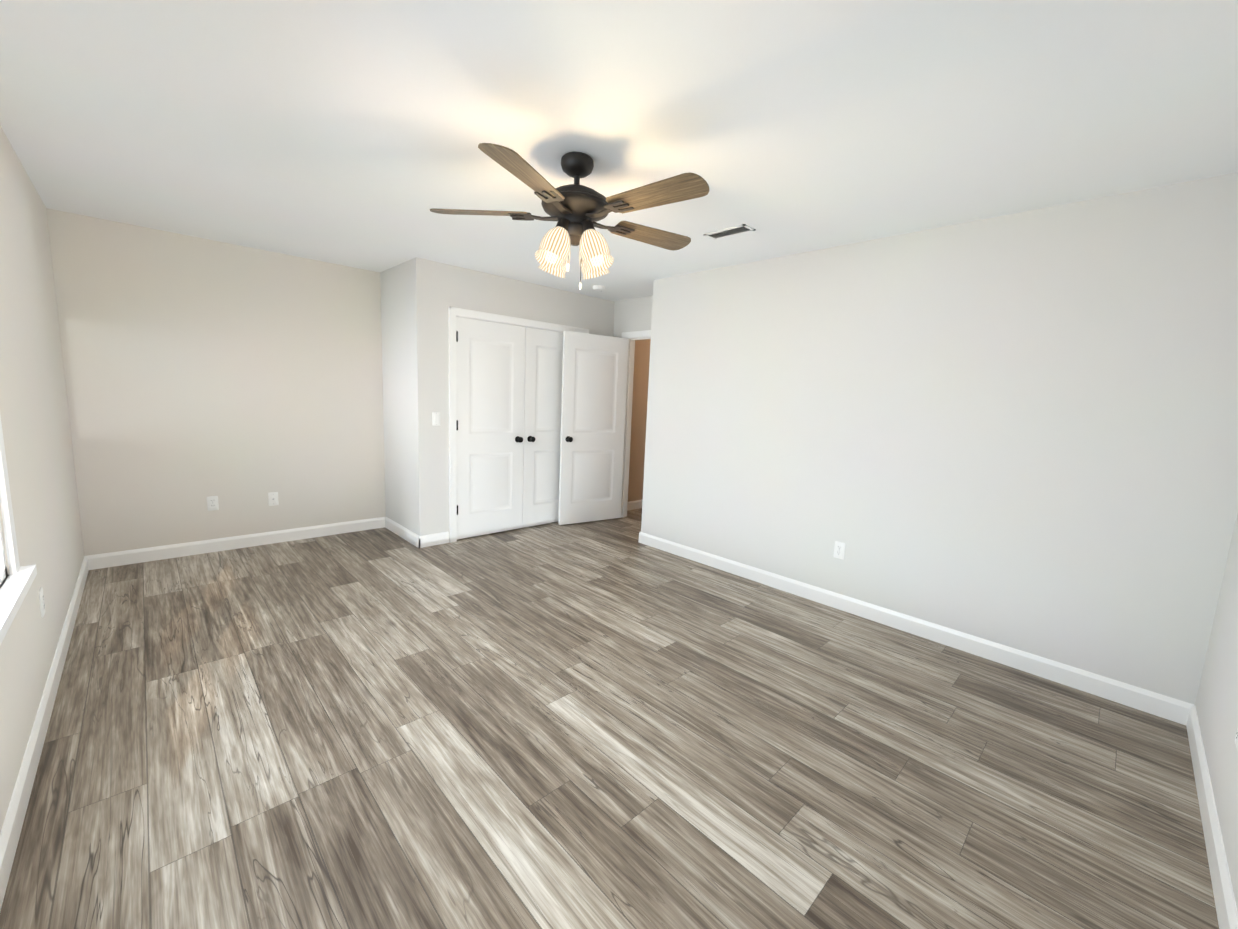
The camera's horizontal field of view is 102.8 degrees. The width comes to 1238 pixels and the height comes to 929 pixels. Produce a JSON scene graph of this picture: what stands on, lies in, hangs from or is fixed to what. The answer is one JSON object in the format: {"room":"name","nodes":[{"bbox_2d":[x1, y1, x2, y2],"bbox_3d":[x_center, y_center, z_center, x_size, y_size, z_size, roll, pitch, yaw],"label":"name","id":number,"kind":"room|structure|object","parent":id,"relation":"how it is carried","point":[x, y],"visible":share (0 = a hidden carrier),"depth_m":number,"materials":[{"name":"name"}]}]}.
{"room":"empty bedroom","nodes":[
{"label":"empty bedroom","id":0,"kind":"room"},
{"bbox_2d":[0,126,83,832],"bbox_3d":[-1.935,-0.101,1.402,0.120,2.440,5.645,-5,11,-44],"label":"wall","id":1,"kind":"structure","parent":0,"point":[35,421],"depth_m":2.22,"materials":[{"name":"paint"}]},
{"bbox_2d":[0,415,36,644],"bbox_3d":[-1.464,-0.161,0.939,0.170,1.535,1.980,-5,11,-44],"label":"window","id":2,"kind":"structure","parent":1,"relation":"in","point":[15,586],"depth_m":1.66,"materials":[{"name":"white wood"}]},
{"bbox_2d":[38,587,44,617],"bbox_3d":[-2.457,0.587,2.106,0.009,0.116,0.071,-5,11,-44],"label":"electrical outlet","id":3,"kind":"object","parent":1,"relation":"attached to","point":[41,601],"visible":1,"depth_m":2.09,"materials":[{"name":"white plastic"}]},
{"bbox_2d":[0,555,91,910],"bbox_3d":[-1.937,1.050,1.608,0.014,0.105,5.405,-5,11,-44],"label":"baseboard","id":4,"kind":"structure","parent":1,"relation":"attached to","point":[10,833],"depth_m":1.75,"materials":[{"name":"white wood"}]},
{"bbox_2d":[46,208,385,555],"bbox_3d":[-2.219,-0.601,4.920,4.384,2.440,0.120,-5,11,-44],"label":"wall","id":5,"kind":"structure","parent":0,"point":[241,382],"depth_m":3.88,"materials":[{"name":"paint"}]},
{"bbox_2d":[207,496,218,510],"bbox_3d":[-3.268,0.313,3.975,0.071,0.116,0.009,-5,11,-44],"label":"electrical outlet","id":6,"kind":"object","parent":5,"relation":"attached to","point":[212,503],"visible":1,"depth_m":3.97,"materials":[{"name":"white plastic"}]},
{"bbox_2d":[92,517,383,569],"bbox_3d":[-3.053,0.637,4.238,2.019,0.105,0.014,-5,11,-44],"label":"baseboard","id":7,"kind":"structure","parent":5,"relation":"attached to","point":[105,560],"depth_m":4.06,"materials":[{"name":"white wood"}]},
{"bbox_2d":[268,492,278,505],"bbox_3d":[-2.973,0.298,4.253,0.071,0.116,0.016,-5,11,-44],"label":"electrical outlet","id":8,"kind":"object","parent":5,"relation":"attached to","point":[272,498],"visible":1,"depth_m":4.25,"materials":[{"name":"white plastic"}]},
{"bbox_2d":[380,257,432,535],"bbox_3d":[-1.947,-0.534,4.521,0.120,2.440,0.840,-5,11,-44],"label":"wall","id":9,"kind":"structure","parent":0,"point":[406,343],"depth_m":4.34,"materials":[{"name":"paint"}]},
{"bbox_2d":[384,517,423,547],"bbox_3d":[-2.028,0.629,4.617,0.014,0.105,0.819,-5,11,-44],"label":"baseboard","id":10,"kind":"structure","parent":9,"relation":"attached to","point":[418,541],"depth_m":4.55,"materials":[{"name":"white wood"}]},
{"bbox_2d":[431,261,650,533],"bbox_3d":[0.220,-0.659,6.096,5.195,2.440,0.120,-5,11,-44],"label":"wall","id":11,"kind":"structure","parent":0,"point":[460,287],"depth_m":4.57,"materials":[{"name":"paint"}]},
{"bbox_2d":[432,412,439,425],"bbox_3d":[-1.586,-0.396,4.297,0.071,0.116,0.012,-5,11,-44],"label":"light switch","id":12,"kind":"object","parent":11,"relation":"attached to","point":[435,418],"visible":1,"depth_m":4.29,"materials":[{"name":"white plastic"}]},
{"bbox_2d":[456,317,525,538],"bbox_3d":[-1.222,-0.322,4.703,0.718,2.008,0.167,-5,11,-44],"label":"closet door","id":13,"kind":"structure","parent":11,"relation":"in","point":[490,373],"depth_m":4.67,"materials":[{"name":"white wood"}]},
{"bbox_2d":[448,307,588,542],"bbox_3d":[-0.979,-0.378,4.967,1.568,2.091,0.142,-5,11,-44],"label":"trim","id":14,"kind":"structure","parent":11,"relation":"attached to","point":[453,313],"depth_m":4.45,"materials":[{"name":"white wood"}]},
{"bbox_2d":[522,327,562,527],"bbox_3d":[-0.701,-0.368,5.201,0.718,2.008,0.167,-5,11,-44],"label":"closet door","id":15,"kind":"structure","parent":11,"relation":"in","point":[542,402],"depth_m":5.09,"materials":[{"name":"white wood"}]},
{"bbox_2d":[558,331,628,524],"bbox_3d":[-0.269,-0.369,5.340,0.788,2.008,0.167,-3,9,-34],"label":"entry door","id":16,"kind":"structure","parent":11,"relation":"in","point":[594,383],"depth_m":5.30,"materials":[{"name":"white wood"}]},
{"bbox_2d":[627,499,642,510],"bbox_3d":[1.016,0.434,6.972,2.980,0.105,0.014,-5,11,-44],"label":"baseboard","id":17,"kind":"structure","parent":11,"relation":"attached to","point":[637,504],"depth_m":6.18,"materials":[{"name":"white wood"}]},
{"bbox_2d":[0,508,1218,928],"bbox_3d":[0.711,0.915,4.155,7.604,0.100,5.645,-5,11,-44],"label":"floor","id":18,"kind":"structure","parent":0,"point":[608,724],"depth_m":1.90,"materials":[{"name":"grey laminate"}]},
{"bbox_2d":[0,0,1237,301],"bbox_3d":[0.820,-1.599,3.807,7.604,0.100,5.645,-5,11,-44],"label":"ceiling","id":19,"kind":"structure","parent":0,"point":[350,132],"depth_m":1.86,"materials":[{"name":"paint"}]},
{"bbox_2d":[430,143,708,289],"bbox_3d":[-0.160,-1.089,2.248,1.265,0.566,1.259,-5,11,-44],"label":"fan","id":20,"kind":"object","parent":19,"relation":"hanging from","point":[576,210],"visible":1,"depth_m":2.14,"materials":[{"name":"brown wood"}]},
{"bbox_2d":[593,285,605,290],"bbox_3d":[-0.193,-1.713,4.816,0.128,0.038,0.128,-5,11,-44],"label":"smoke detector","id":21,"kind":"object","parent":19,"relation":"attached to","point":[599,288],"visible":1,"depth_m":4.77,"materials":[{"name":"white plastic"}]},
{"bbox_2d":[704,224,755,239],"bbox_3d":[0.688,-1.452,3.091,0.125,0.010,0.300,-5,11,-44],"label":"ceiling vent","id":22,"kind":"object","parent":19,"relation":"in","point":[731,231],"visible":0.98,"depth_m":3.08,"materials":[{"name":"white plastic"}]},
{"bbox_2d":[613,296,652,337],"bbox_3d":[0.262,-0.563,5.419,0.120,2.440,1.165,-5,11,-44],"label":"wall","id":23,"kind":"structure","parent":0,"point":[632,315],"depth_m":5.35,"materials":[{"name":"paint"}]},
{"bbox_2d":[621,330,650,517],"bbox_3d":[0.349,-0.373,5.346,0.154,2.091,0.891,-5,11,-44],"label":"trim","id":24,"kind":"structure","parent":23,"relation":"attached to","point":[633,336],"depth_m":5.59,"materials":[{"name":"white wood"}]},
{"bbox_2d":[641,172,1237,704],"bbox_3d":[1.519,-0.230,3.408,0.120,2.440,3.520,-5,11,-44],"label":"wall","id":25,"kind":"structure","parent":0,"point":[1017,430],"depth_m":2.75,"materials":[{"name":"paint"}]},
{"bbox_2d":[833,541,845,558],"bbox_3d":[1.514,0.590,3.397,0.009,0.116,0.071,-5,11,-44],"label":"electrical outlet","id":26,"kind":"object","parent":25,"relation":"attached to","point":[839,550],"visible":1,"depth_m":3.39,"materials":[{"name":"white plastic"}]},
{"bbox_2d":[638,532,1183,722],"bbox_3d":[1.406,0.927,3.537,0.014,0.105,3.504,-5,11,-44],"label":"baseboard","id":27,"kind":"structure","parent":25,"relation":"attached to","point":[1126,695],"depth_m":2.92,"materials":[{"name":"white wood"}]},
{"bbox_2d":[1195,512,1237,910],"bbox_3d":[1.418,0.125,0.816,3.884,2.440,0.120,-5,11,-44],"label":"wall","id":28,"kind":"structure","parent":0,"point":[1216,704],"depth_m":1.84,"materials":[{"name":"paint"}]},
{"bbox_2d":[1180,702,1237,928],"bbox_3d":[1.289,1.274,0.993,3.734,0.105,0.014,-5,11,-44],"label":"baseboard","id":29,"kind":"structure","parent":28,"relation":"attached to","point":[1225,903],"depth_m":1.62,"materials":[{"name":"white wood"}]},
{"bbox_2d":[1235,729,1237,750],"bbox_3d":[1.948,0.834,1.549,0.071,0.116,0.009,-5,11,-44],"label":"electrical outlet","id":30,"kind":"object","parent":28,"relation":"attached to","point":[1236,740],"visible":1,"depth_m":1.55,"materials":[{"name":"white plastic"}]}
]}

